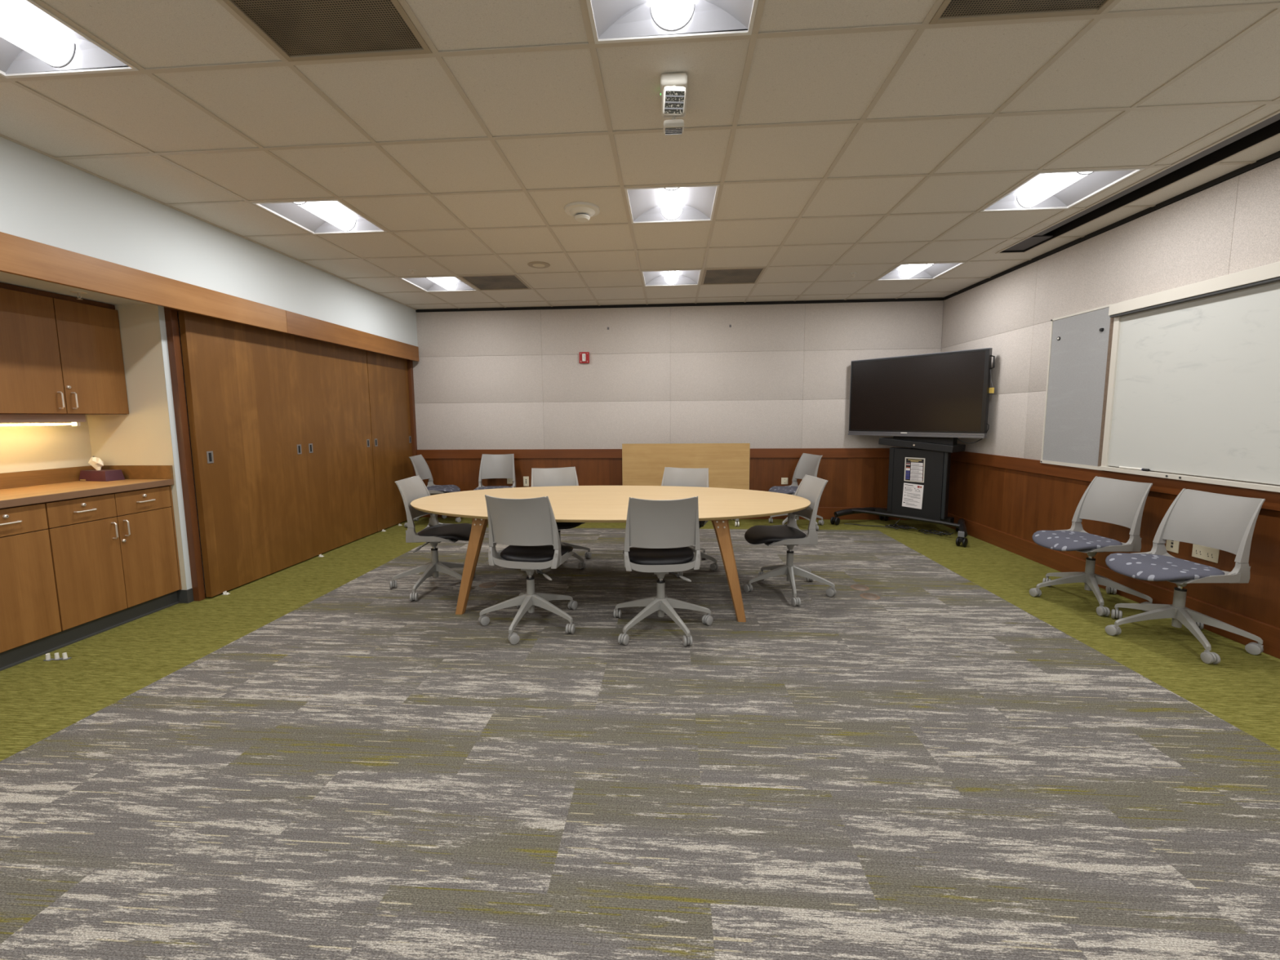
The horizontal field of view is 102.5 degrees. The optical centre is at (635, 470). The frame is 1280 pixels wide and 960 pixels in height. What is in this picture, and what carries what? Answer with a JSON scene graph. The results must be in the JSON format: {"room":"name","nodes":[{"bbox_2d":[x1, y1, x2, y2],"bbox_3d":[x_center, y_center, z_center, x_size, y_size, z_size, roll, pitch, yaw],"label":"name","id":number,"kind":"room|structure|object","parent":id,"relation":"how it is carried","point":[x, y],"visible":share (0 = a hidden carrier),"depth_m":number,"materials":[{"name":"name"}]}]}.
{"room":"conference room","nodes":[
{"label":"conference room","id":0,"kind":"room"},
{"bbox_2d":[0,136,417,593],"bbox_3d":[-3.642,-0.279,2.329,0.950,2.793,9.174,0,6,4],"label":"wall","id":1,"kind":"structure","parent":0,"point":[44,199],"depth_m":3.57,"materials":[{"name":"white paint"}]},
{"bbox_2d":[0,282,128,414],"bbox_3d":[-3.762,-0.736,3.246,0.360,0.752,0.744,0,6,4],"label":"upper cabinet","id":2,"kind":"object","parent":1,"relation":"attached to","point":[60,353],"visible":1,"depth_m":3.22,"materials":[{"name":"brown wood"}]},
{"bbox_2d":[70,290,87,299],"bbox_3d":[-3.475,-1.094,3.212,0.076,0.044,0.076,0,6,4],"label":"sprinkler","id":3,"kind":"object","parent":1,"relation":"attached to","point":[78,293],"visible":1,"depth_m":3.21,"materials":[{"name":"silver metal"}]},
{"bbox_2d":[0,465,173,488],"bbox_3d":[-3.681,0.125,2.592,0.611,0.098,2.212,0,6,4],"label":"backsplash","id":4,"kind":"structure","parent":1,"relation":"attached to","point":[33,477],"depth_m":3.53,"materials":[{"name":"laminate"}]},
{"bbox_2d":[0,587,193,671],"bbox_3d":[-3.395,1.035,2.690,0.087,0.100,2.257,0,6,4],"label":"baseboard","id":5,"kind":"structure","parent":1,"relation":"attached to","point":[15,656],"depth_m":3.19,"materials":[{"name":"rubber"}]},
{"bbox_2d":[0,231,287,333],"bbox_3d":[-3.239,-0.923,1.037,0.028,0.189,6.800,0,6,4],"label":"trim","id":6,"kind":"structure","parent":1,"relation":"attached to","point":[20,256],"depth_m":3.10,"materials":[{"name":"brown wood"}]},
{"bbox_2d":[157,305,191,589],"bbox_3d":[-3.288,-0.143,3.674,0.002,2.035,0.042,0,6,4],"label":"trim","id":7,"kind":"structure","parent":1,"relation":"attached to","point":[161,309],"depth_m":3.67,"materials":[{"name":"white paint"}]},
{"bbox_2d":[164,310,205,600],"bbox_3d":[-3.292,-0.081,3.727,0.113,2.100,0.050,0,6,4],"label":"trim","id":8,"kind":"structure","parent":1,"relation":"attached to","point":[171,317],"depth_m":3.71,"materials":[{"name":"brown wood"}]},
{"bbox_2d":[177,311,313,597],"bbox_3d":[-3.170,-0.153,4.299,0.048,2.098,1.110,0,6,4],"label":"door","id":9,"kind":"structure","parent":1,"relation":"in","point":[243,388],"depth_m":4.15,"materials":[{"name":"brown wood"}]},
{"bbox_2d":[164,306,408,359],"bbox_3d":[-3.107,-1.309,5.183,0.282,0.034,3.222,0,6,4],"label":"trim","id":10,"kind":"structure","parent":1,"relation":"attached to","point":[165,308],"depth_m":3.98,"materials":[{"name":"brown wood"}]},
{"bbox_2d":[297,336,377,556],"bbox_3d":[-3.100,-0.269,5.395,0.048,2.098,1.090,0,6,4],"label":"door","id":11,"kind":"structure","parent":1,"relation":"in","point":[335,390],"depth_m":5.31,"materials":[{"name":"brown wood"}]},
{"bbox_2d":[285,310,418,361],"bbox_3d":[-2.925,-1.403,5.567,0.028,0.189,2.328,0,6,4],"label":"trim","id":12,"kind":"structure","parent":1,"relation":"attached to","point":[297,324],"depth_m":5.21,"materials":[{"name":"brown wood"}]},
{"bbox_2d":[366,351,413,531],"bbox_3d":[-3.027,-0.374,6.386,0.048,2.098,0.897,0,6,4],"label":"door","id":13,"kind":"structure","parent":1,"relation":"in","point":[388,375],"depth_m":6.30,"materials":[{"name":"brown wood"}]},
{"bbox_2d":[0,0,1279,310],"bbox_3d":[0.129,-1.621,1.926,6.630,0.006,9.174,0,6,4],"label":"grid","id":14,"kind":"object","parent":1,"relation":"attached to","point":[921,27],"depth_m":2.55,"materials":[{"name":"metal"}]},
{"bbox_3d":[-3.813,-0.659,2.512,0.360,0.752,0.732,0,6,4],"label":"upper cabinet","id":15,"kind":"object","parent":1,"relation":"attached to","visible":0},
{"bbox_2d":[0,413,85,426],"bbox_3d":[-3.817,-0.237,2.470,0.080,0.078,2.020,0,6,4],"label":"light","id":16,"kind":"object","parent":15,"relation":"attached to","point":[75,420],"visible":1,"depth_m":3.23,"materials":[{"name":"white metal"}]},
{"bbox_2d":[71,422,80,426],"bbox_3d":[-3.750,-0.314,3.445,0.040,0.026,0.020,0,6,4],"label":"bulb","id":17,"kind":"object","parent":16,"relation":"attached to","point":[73,424],"depth_m":3.44,"materials":[{"name":"white plastic"}]},
{"bbox_2d":[0,517,1279,959],"bbox_3d":[-0.259,1.151,2.307,7.700,0.100,9.294,0,6,4],"label":"floor","id":18,"kind":"structure","parent":0,"point":[311,759],"depth_m":1.95,"materials":[{"name":"carpet"}]},
{"bbox_2d":[0,502,61,653],"bbox_3d":[-3.672,0.651,2.641,0.621,0.878,0.732,0,6,4],"label":"base cabinet","id":19,"kind":"object","parent":18,"relation":"on","point":[29,610],"visible":1,"depth_m":2.85,"materials":[{"name":"brown wood"}]},
{"bbox_2d":[43,653,53,661],"bbox_3d":[-3.297,1.046,2.887,0.036,0.038,0.024,0,6,4],"label":"plastic cup","id":20,"kind":"object","parent":18,"relation":"on","point":[48,658],"visible":1,"depth_m":2.88,"materials":[{"name":"white plastic"}]},
{"bbox_2d":[52,652,62,660],"bbox_3d":[-3.254,1.044,2.894,0.036,0.036,0.024,0,6,4],"label":"plastic cup","id":21,"kind":"object","parent":18,"relation":"on","point":[56,655],"visible":1,"depth_m":2.89,"materials":[{"name":"white plastic"}]},
{"bbox_2d":[60,652,71,660],"bbox_3d":[-3.210,1.044,2.896,0.036,0.038,0.024,0,6,4],"label":"plastic cup","id":22,"kind":"object","parent":18,"relation":"on","point":[65,657],"visible":1,"depth_m":2.89,"materials":[{"name":"white plastic"}]},
{"bbox_2d":[42,484,182,631],"bbox_3d":[-3.621,0.573,3.375,0.621,0.878,0.744,0,6,4],"label":"base cabinet","id":23,"kind":"object","parent":18,"relation":"on","point":[112,553],"visible":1,"depth_m":3.29,"materials":[{"name":"brown wood"}]},
{"bbox_2d":[0,465,173,508],"bbox_3d":[-3.681,0.146,2.594,0.611,0.139,2.212,0,6,4],"label":"countertop","id":24,"kind":"structure","parent":23,"relation":"on","point":[33,486],"depth_m":3.35,"materials":[{"name":"laminate"}]},
{"bbox_2d":[79,455,124,481],"bbox_3d":[-3.762,-0.019,3.616,0.250,0.172,0.113,1,6,12],"label":"tissue box","id":25,"kind":"object","parent":24,"relation":"on","point":[98,474],"visible":1,"depth_m":3.59,"materials":[{"name":"brown cardboard"}]},
{"bbox_2d":[222,591,230,595],"bbox_3d":[-3.148,0.939,3.953,0.042,0.022,0.028,0,6,4],"label":"floor guide","id":26,"kind":"object","parent":18,"relation":"on","point":[224,593],"visible":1,"depth_m":3.94,"materials":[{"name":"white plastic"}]},
{"bbox_2d":[389,475,475,601],"bbox_3d":[-1.578,0.487,4.083,0.632,0.869,0.665,-6,8,-44],"label":"chair","id":27,"kind":"object","parent":18,"relation":"on","point":[412,488],"visible":0.83,"depth_m":4.03,"materials":[{"name":"grey plastic"}]},
{"bbox_2d":[404,454,461,527],"bbox_3d":[-2.567,0.235,6.546,0.643,0.867,0.638,-1,6,-4],"label":"chair","id":28,"kind":"object","parent":18,"relation":"on","point":[421,468],"visible":0.59,"depth_m":6.57,"materials":[{"name":"grey plastic"}]},
{"bbox_2d":[479,582,497,587],"bbox_3d":[-1.183,0.914,4.128,0.140,0.006,0.140,0,6,4],"label":"floor outlet","id":29,"kind":"object","parent":18,"relation":"on","point":[487,584],"visible":1,"depth_m":4.11,"materials":[{"name":"gold metal"}]},
{"bbox_2d":[473,453,515,490],"bbox_3d":[-1.761,0.229,6.540,0.651,0.867,0.673,-1,6,-2],"label":"chair","id":30,"kind":"object","parent":18,"relation":"on","point":[491,466],"visible":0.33,"depth_m":6.66,"materials":[{"name":"grey plastic"}]},
{"bbox_2d":[478,494,577,644],"bbox_3d":[-0.681,0.561,3.309,0.656,0.867,0.674,1,6,11],"label":"chair","id":31,"kind":"object","parent":18,"relation":"on","point":[529,527],"visible":1,"depth_m":3.18,"materials":[{"name":"grey plastic"}]},
{"bbox_2d":[530,466,591,573],"bbox_3d":[-0.711,0.416,4.688,0.655,0.867,0.675,-2,6,-16],"label":"chair","id":32,"kind":"object","parent":18,"relation":"on","point":[552,477],"visible":0.4,"depth_m":4.81,"materials":[{"name":"grey plastic"}]},
{"bbox_2d":[410,485,810,622],"bbox_3d":[-0.206,0.569,3.986,3.016,0.706,1.580,0,6,4],"label":"conference table","id":33,"kind":"object","parent":18,"relation":"on","point":[569,504],"visible":0.77,"depth_m":3.67,"materials":[{"name":"brown wood"}]},
{"bbox_2d":[613,496,712,646],"bbox_3d":[0.178,0.561,3.244,0.640,0.867,0.639,-1,6,-3],"label":"chair","id":34,"kind":"object","parent":18,"relation":"on","point":[660,533],"visible":1,"depth_m":3.09,"materials":[{"name":"grey plastic"}]},
{"bbox_2d":[622,443,750,526],"bbox_3d":[0.626,0.157,6.427,1.574,1.000,0.462,0,6,4],"label":"table","id":35,"kind":"object","parent":18,"relation":"on","point":[642,464],"visible":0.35,"depth_m":6.37,"materials":[{"name":"brown wood"}]},
{"bbox_2d":[661,466,718,577],"bbox_3d":[0.404,0.423,4.540,0.669,0.867,0.661,2,6,18],"label":"chair","id":36,"kind":"object","parent":18,"relation":"on","point":[673,477],"visible":0.44,"depth_m":4.71,"materials":[{"name":"grey plastic"}]},
{"bbox_2d":[742,474,835,606],"bbox_3d":[1.152,0.487,3.877,0.657,0.867,0.671,-1,6,-2],"label":"chair","id":37,"kind":"object","parent":18,"relation":"on","point":[811,488],"visible":0.98,"depth_m":3.88,"materials":[{"name":"grey plastic"}]},
{"bbox_2d":[768,453,823,530],"bbox_3d":[1.969,0.235,6.207,0.669,0.867,0.641,-2,6,-13],"label":"chair","id":38,"kind":"object","parent":18,"relation":"on","point":[808,464],"visible":0.58,"depth_m":6.27,"materials":[{"name":"grey plastic"}]},
{"bbox_2d":[849,584,869,591],"bbox_3d":[1.745,0.905,3.994,0.140,0.006,0.140,0,6,4],"label":"floor outlet","id":39,"kind":"object","parent":18,"relation":"on","point":[858,587],"visible":1,"depth_m":3.98,"materials":[{"name":"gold metal"}]},
{"bbox_2d":[859,593,880,599],"bbox_3d":[1.734,0.926,3.796,0.140,0.006,0.140,0,6,4],"label":"floor outlet","id":40,"kind":"object","parent":18,"relation":"on","point":[867,596],"visible":1,"depth_m":3.79,"materials":[{"name":"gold metal"}]},
{"bbox_2d":[844,518,901,528],"bbox_3d":[2.860,0.588,6.173,0.648,0.157,0.044,2,7,25],"label":"cable","id":41,"kind":"object","parent":18,"relation":"on","point":[900,518],"visible":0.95,"depth_m":6.18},
{"bbox_2d":[830,435,968,546],"bbox_3d":[3.144,-0.157,5.879,0.796,1.700,1.473,-5,8,-38],"label":"cart","id":42,"kind":"object","parent":18,"relation":"on","point":[936,451],"visible":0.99,"depth_m":5.74,"materials":[{"name":"black metal"}]},
{"bbox_2d":[902,482,924,509],"bbox_3d":[3.161,0.285,5.857,0.003,0.281,0.225,-5,8,-38],"label":"notice","id":43,"kind":"object","parent":42,"relation":"attached to","point":[913,494],"visible":1,"depth_m":5.85,"materials":[{"name":"white paper"}]},
{"bbox_2d":[903,457,924,482],"bbox_3d":[3.162,-0.012,5.821,0.004,0.274,0.216,-5,8,-38],"label":"notice","id":44,"kind":"object","parent":42,"relation":"attached to","point":[914,468],"visible":1,"depth_m":5.82,"materials":[{"name":"white paper"}]},
{"bbox_2d":[848,347,995,438],"bbox_3d":[3.163,-0.844,5.801,0.132,0.908,1.510,-5,8,-38],"label":"display","id":45,"kind":"object","parent":42,"relation":"attached to","point":[944,394],"visible":1,"depth_m":5.68,"materials":[{"name":"grey plastic"}]},
{"bbox_2d":[956,437,982,443],"bbox_3d":[3.514,-0.316,5.410,0.010,0.060,0.246,-5,8,-38],"label":"cable","id":46,"kind":"object","parent":45,"relation":"hanging from","point":[957,437],"visible":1,"depth_m":5.41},
{"bbox_2d":[988,368,994,393],"bbox_3d":[3.616,-0.912,5.210,0.008,0.245,0.045,-5,8,-38],"label":"tag","id":47,"kind":"object","parent":45,"relation":"hanging from","point":[991,389],"visible":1,"depth_m":5.21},
{"bbox_2d":[885,524,916,529],"bbox_3d":[3.105,0.653,5.992,0.108,0.054,0.365,-5,8,-38],"label":"cable","id":48,"kind":"object","parent":18,"relation":"on","point":[895,525],"visible":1,"depth_m":5.99,"materials":[{"name":"black rubber"}]},
{"bbox_2d":[917,528,954,535],"bbox_3d":[3.330,0.680,5.710,0.109,0.054,0.366,-5,8,-38],"label":"cable","id":49,"kind":"object","parent":18,"relation":"on","point":[925,531],"visible":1,"depth_m":5.68,"materials":[{"name":"black rubber"}]},
{"bbox_2d":[1029,475,1153,616],"bbox_3d":[3.235,0.494,3.658,0.658,0.867,0.664,-1,6,-2],"label":"chair","id":50,"kind":"object","parent":18,"relation":"on","point":[1110,500],"visible":0.91,"depth_m":3.63,"materials":[{"name":"grey plastic"}]},
{"bbox_2d":[1105,488,1265,664],"bbox_3d":[3.181,0.563,3.005,0.654,0.867,0.671,-1,6,-1],"label":"chair","id":51,"kind":"object","parent":18,"relation":"on","point":[1225,522],"visible":1,"depth_m":2.98,"materials":[{"name":"grey plastic"}]},
{"bbox_2d":[0,0,1279,309],"bbox_3d":[0.129,-1.632,1.925,6.618,0.016,9.162,0,6,4],"label":"ceiling","id":52,"kind":"structure","parent":0,"point":[1118,62],"depth_m":2.54,"materials":[{"name":"tile"}]},
{"bbox_2d":[0,0,138,78],"bbox_3d":[-2.314,-1.649,1.798,0.588,0.138,0.588,0,6,4],"label":"ceiling light","id":53,"kind":"object","parent":52,"relation":"attached to","point":[34,42],"visible":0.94,"depth_m":2.01,"materials":[{"name":"white metal"}]},
{"bbox_2d":[252,199,386,234],"bbox_3d":[-2.189,-1.841,3.612,0.588,0.138,0.588,0,6,4],"label":"ceiling light","id":54,"kind":"object","parent":52,"relation":"attached to","point":[331,216],"visible":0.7,"depth_m":3.69,"materials":[{"name":"white metal"}]},
{"bbox_2d":[222,0,431,62],"bbox_3d":[-1.098,-1.591,1.720,0.584,0.012,0.584,0,6,4],"label":"ceiling vent","id":55,"kind":"object","parent":52,"relation":"in","point":[300,30],"visible":1,"depth_m":1.86,"materials":[{"name":"beige metal"}]},
{"bbox_2d":[408,268,416,275],"bbox_3d":[-2.128,-1.898,4.912,0.076,0.044,0.076,0,6,4],"label":"sprinkler","id":56,"kind":"object","parent":52,"relation":"attached to","point":[410,269],"visible":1,"depth_m":4.90,"materials":[{"name":"white plastic"}]},
{"bbox_2d":[399,275,477,292],"bbox_3d":[-2.063,-2.033,5.427,0.588,0.138,0.588,0,6,4],"label":"ceiling light","id":57,"kind":"object","parent":52,"relation":"attached to","point":[452,283],"visible":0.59,"depth_m":5.57,"materials":[{"name":"white metal"}]},
{"bbox_2d":[457,274,531,290],"bbox_3d":[-1.454,-1.975,5.391,0.584,0.012,0.584,0,6,4],"label":"ceiling vent","id":58,"kind":"object","parent":52,"relation":"in","point":[512,282],"visible":1,"depth_m":5.38,"materials":[{"name":"beige metal"}]},
{"bbox_2d":[527,261,550,268],"bbox_3d":[-0.896,-1.910,4.776,0.208,0.010,0.208,0,6,4],"label":"ceiling speaker","id":59,"kind":"object","parent":52,"relation":"attached to","point":[538,264],"visible":1,"depth_m":4.75},
{"bbox_2d":[533,263,545,267],"bbox_3d":[-0.896,-1.907,4.777,0.120,0.004,0.120,0,6,4],"label":"grille","id":60,"kind":"object","parent":59,"relation":"attached to","point":[535,265],"depth_m":4.77,"materials":[{"name":"beige metal"}]},
{"bbox_2d":[564,201,599,222],"bbox_3d":[-0.362,-1.750,3.511,0.243,0.073,0.243,0,6,4],"label":"smoke detector","id":61,"kind":"object","parent":52,"relation":"attached to","point":[582,211],"visible":1,"depth_m":3.46,"materials":[{"name":"white plastic"}]},
{"bbox_2d":[641,269,702,286],"bbox_3d":[0.370,-2.035,5.258,0.588,0.138,0.588,0,6,4],"label":"ceiling light","id":62,"kind":"object","parent":52,"relation":"attached to","point":[690,277],"visible":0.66,"depth_m":5.42,"materials":[{"name":"white metal"}]},
{"bbox_2d":[586,0,758,44],"bbox_3d":[0.118,-1.650,1.629,0.588,0.138,0.588,0,6,4],"label":"ceiling light","id":63,"kind":"object","parent":52,"relation":"attached to","point":[612,21],"visible":1,"depth_m":1.88,"materials":[{"name":"white metal"}]},
{"bbox_2d":[624,184,719,223],"bbox_3d":[0.244,-1.842,3.443,0.588,0.138,0.588,0,6,4],"label":"ceiling light","id":64,"kind":"object","parent":52,"relation":"attached to","point":[690,203],"visible":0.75,"depth_m":3.53,"materials":[{"name":"white metal"}]},
{"bbox_2d":[660,72,687,135],"bbox_3d":[0.168,-1.587,2.256,0.114,0.141,0.322,0,6,4],"label":"emergency light","id":65,"kind":"object","parent":52,"relation":"attached to","point":[673,86],"visible":1,"depth_m":2.14,"materials":[{"name":"white plastic"}]},
{"bbox_2d":[701,267,765,284],"bbox_3d":[0.979,-1.976,5.222,0.584,0.012,0.584,0,6,4],"label":"ceiling vent","id":66,"kind":"object","parent":52,"relation":"in","point":[749,275],"visible":1,"depth_m":5.22,"materials":[{"name":"beige metal"}]},
{"bbox_2d":[875,262,965,280],"bbox_3d":[2.802,-2.036,5.089,0.588,0.138,0.588,0,6,4],"label":"ceiling light","id":67,"kind":"object","parent":52,"relation":"attached to","point":[928,270],"visible":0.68,"depth_m":5.22,"materials":[{"name":"white plastic"}]},
{"bbox_2d":[928,0,1115,24],"bbox_3d":[1.335,-1.592,1.551,0.584,0.012,0.584,0,6,4],"label":"ceiling vent","id":68,"kind":"object","parent":52,"relation":"in","point":[950,11],"visible":1,"depth_m":1.80,"materials":[{"name":"beige metal"}]},
{"bbox_2d":[979,168,1145,212],"bbox_3d":[2.676,-1.844,3.275,0.588,0.138,0.588,0,6,4],"label":"ceiling light","id":69,"kind":"object","parent":52,"relation":"attached to","point":[1047,190],"visible":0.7,"depth_m":3.34,"materials":[{"name":"white plastic"}]},
{"bbox_2d":[995,110,1279,253],"bbox_3d":[3.048,-1.595,0.890,0.245,0.128,7.316,0,6,4],"label":"ceiling vent","id":70,"kind":"object","parent":52,"relation":"in","point":[1267,128],"visible":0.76,"depth_m":3.15,"materials":[{"name":"metal"}]},
{"bbox_2d":[412,300,943,449],"bbox_3d":[0.399,-0.769,6.681,6.990,2.793,0.120,0,6,4],"label":"wall","id":71,"kind":"structure","parent":0,"point":[780,376],"depth_m":6.58,"materials":[{"name":"fabric"}]},
{"bbox_2d":[407,360,420,517],"bbox_3d":[-3.031,-0.413,6.866,0.200,2.100,0.057,0,6,4],"label":"trim","id":72,"kind":"structure","parent":71,"relation":"attached to","point":[410,365],"depth_m":6.80,"materials":[{"name":"brown wood"}]},
{"bbox_2d":[506,478,512,484],"bbox_3d":[-1.675,0.116,6.857,0.075,0.115,0.008,0,6,4],"label":"wall outlet","id":73,"kind":"object","parent":71,"relation":"attached to","point":[509,481],"visible":0.59,"depth_m":6.86,"materials":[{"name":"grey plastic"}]},
{"bbox_2d":[523,476,528,486],"bbox_3d":[-1.453,0.140,6.844,0.075,0.130,0.008,0,6,4],"label":"wall outlet","id":74,"kind":"object","parent":71,"relation":"attached to","point":[526,479],"visible":1,"depth_m":6.84,"materials":[{"name":"grey plastic"}]},
{"bbox_2d":[578,351,589,363],"bbox_3d":[-0.657,-1.453,6.593,0.128,0.140,0.056,0,6,4],"label":"fire alarm strobe","id":75,"kind":"object","parent":71,"relation":"attached to","point":[584,356],"visible":1,"depth_m":6.59,"materials":[{"name":"red plastic"}]},
{"bbox_2d":[417,448,889,458],"bbox_3d":[0.402,-0.227,6.680,6.714,0.120,0.036,0,6,4],"label":"trim","id":76,"kind":"structure","parent":71,"relation":"attached to","point":[754,452],"depth_m":6.72,"materials":[{"name":"brown wood"}]},
{"bbox_2d":[422,457,888,506],"bbox_3d":[0.413,0.147,6.727,6.730,0.660,0.016,0,6,4],"label":"wainscoting","id":77,"kind":"structure","parent":71,"relation":"attached to","point":[851,482],"depth_m":6.62,"materials":[{"name":"brown wood"}]},
{"bbox_2d":[420,506,910,519],"bbox_3d":[0.406,0.547,6.756,6.712,0.160,0.028,0,6,4],"label":"baseboard","id":78,"kind":"structure","parent":71,"relation":"attached to","point":[826,513],"depth_m":6.59,"materials":[{"name":"brown wood"}]},
{"bbox_2d":[781,477,787,484],"bbox_3d":[1.920,0.131,6.609,0.085,0.085,0.008,0,6,4],"label":"wall outlet","id":79,"kind":"object","parent":71,"relation":"attached to","point":[784,480],"visible":1,"depth_m":6.61,"materials":[{"name":"grey plastic"}]},
{"bbox_2d":[415,151,1279,312],"bbox_3d":[0.140,-1.610,1.936,6.650,0.031,9.194,0,6,4],"label":"trim","id":80,"kind":"structure","parent":71,"relation":"attached to","point":[1276,155],"depth_m":5.74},
{"bbox_2d":[941,157,1279,485],"bbox_3d":[3.503,-0.278,1.793,0.120,2.793,9.294,0,6,4],"label":"wall","id":81,"kind":"structure","parent":0,"point":[1232,225],"depth_m":4.08,"materials":[{"name":"fabric"}]},
{"bbox_2d":[1040,303,1114,470],"bbox_3d":[3.594,-0.657,4.189,0.029,1.247,0.660,0,6,4],"label":"tackboard","id":82,"kind":"object","parent":81,"relation":"attached to","point":[1079,362],"visible":0.84,"depth_m":4.17,"materials":[{"name":"grey fabric"}]},
{"bbox_2d":[944,512,1279,658],"bbox_3d":[3.452,1.028,1.967,0.028,0.160,9.156,0,6,4],"label":"baseboard","id":83,"kind":"structure","parent":81,"relation":"attached to","point":[1269,634],"depth_m":3.67,"materials":[{"name":"brown wood"}]},
{"bbox_2d":[947,460,1279,627],"bbox_3d":[3.463,0.629,1.933,0.016,0.660,9.174,0,6,4],"label":"wainscoting","id":84,"kind":"structure","parent":81,"relation":"attached to","point":[1016,503],"depth_m":4.14,"materials":[{"name":"brown wood"}]},
{"bbox_2d":[951,451,1279,511],"bbox_3d":[3.452,0.255,1.886,0.036,0.120,9.158,0,6,4],"label":"trim","id":85,"kind":"structure","parent":81,"relation":"attached to","point":[1167,486],"depth_m":3.89,"materials":[{"name":"brown wood"}]},
{"bbox_2d":[1165,539,1179,553],"bbox_3d":[3.553,0.479,3.398,0.008,0.115,0.085,0,6,4],"label":"wall outlet","id":86,"kind":"object","parent":81,"relation":"attached to","point":[1171,545],"visible":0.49,"depth_m":3.39,"materials":[{"name":"grey plastic"}]},
{"bbox_2d":[1099,261,1279,492],"bbox_3d":[3.462,-0.494,2.621,0.075,1.246,2.505,0,6,4],"label":"whiteboard","id":87,"kind":"object","parent":81,"relation":"attached to","point":[1193,387],"visible":1,"depth_m":3.20,"materials":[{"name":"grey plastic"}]},
{"bbox_2d":[1119,466,1132,469],"bbox_3d":[3.539,-0.022,3.701,0.015,0.015,0.110,0,6,3],"label":"marker","id":88,"kind":"object","parent":87,"relation":"on","point":[1120,467],"visible":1,"depth_m":3.70,"materials":[{"name":"white plastic"}]},
{"bbox_2d":[1131,466,1150,471],"bbox_3d":[3.532,-0.011,3.594,0.018,0.018,0.125,0,6,4],"label":"marker","id":89,"kind":"object","parent":87,"relation":"on","point":[1132,468],"visible":1,"depth_m":3.58,"materials":[{"name":"white plastic"}]},
{"bbox_2d":[1099,466,1279,492],"bbox_3d":[3.482,0.110,2.683,0.045,0.030,2.505,0,6,4],"label":"marker tray","id":90,"kind":"object","parent":87,"relation":"on","point":[1171,476],"depth_m":3.18,"materials":[{"name":"silver metal"}]},
{"bbox_2d":[1191,543,1219,563],"bbox_3d":[3.539,0.511,3.192,0.008,0.085,0.155,0,6,4],"label":"wall outlet","id":91,"kind":"object","parent":81,"relation":"attached to","point":[1211,554],"visible":0.9,"depth_m":3.18,"materials":[{"name":"grey plastic"}]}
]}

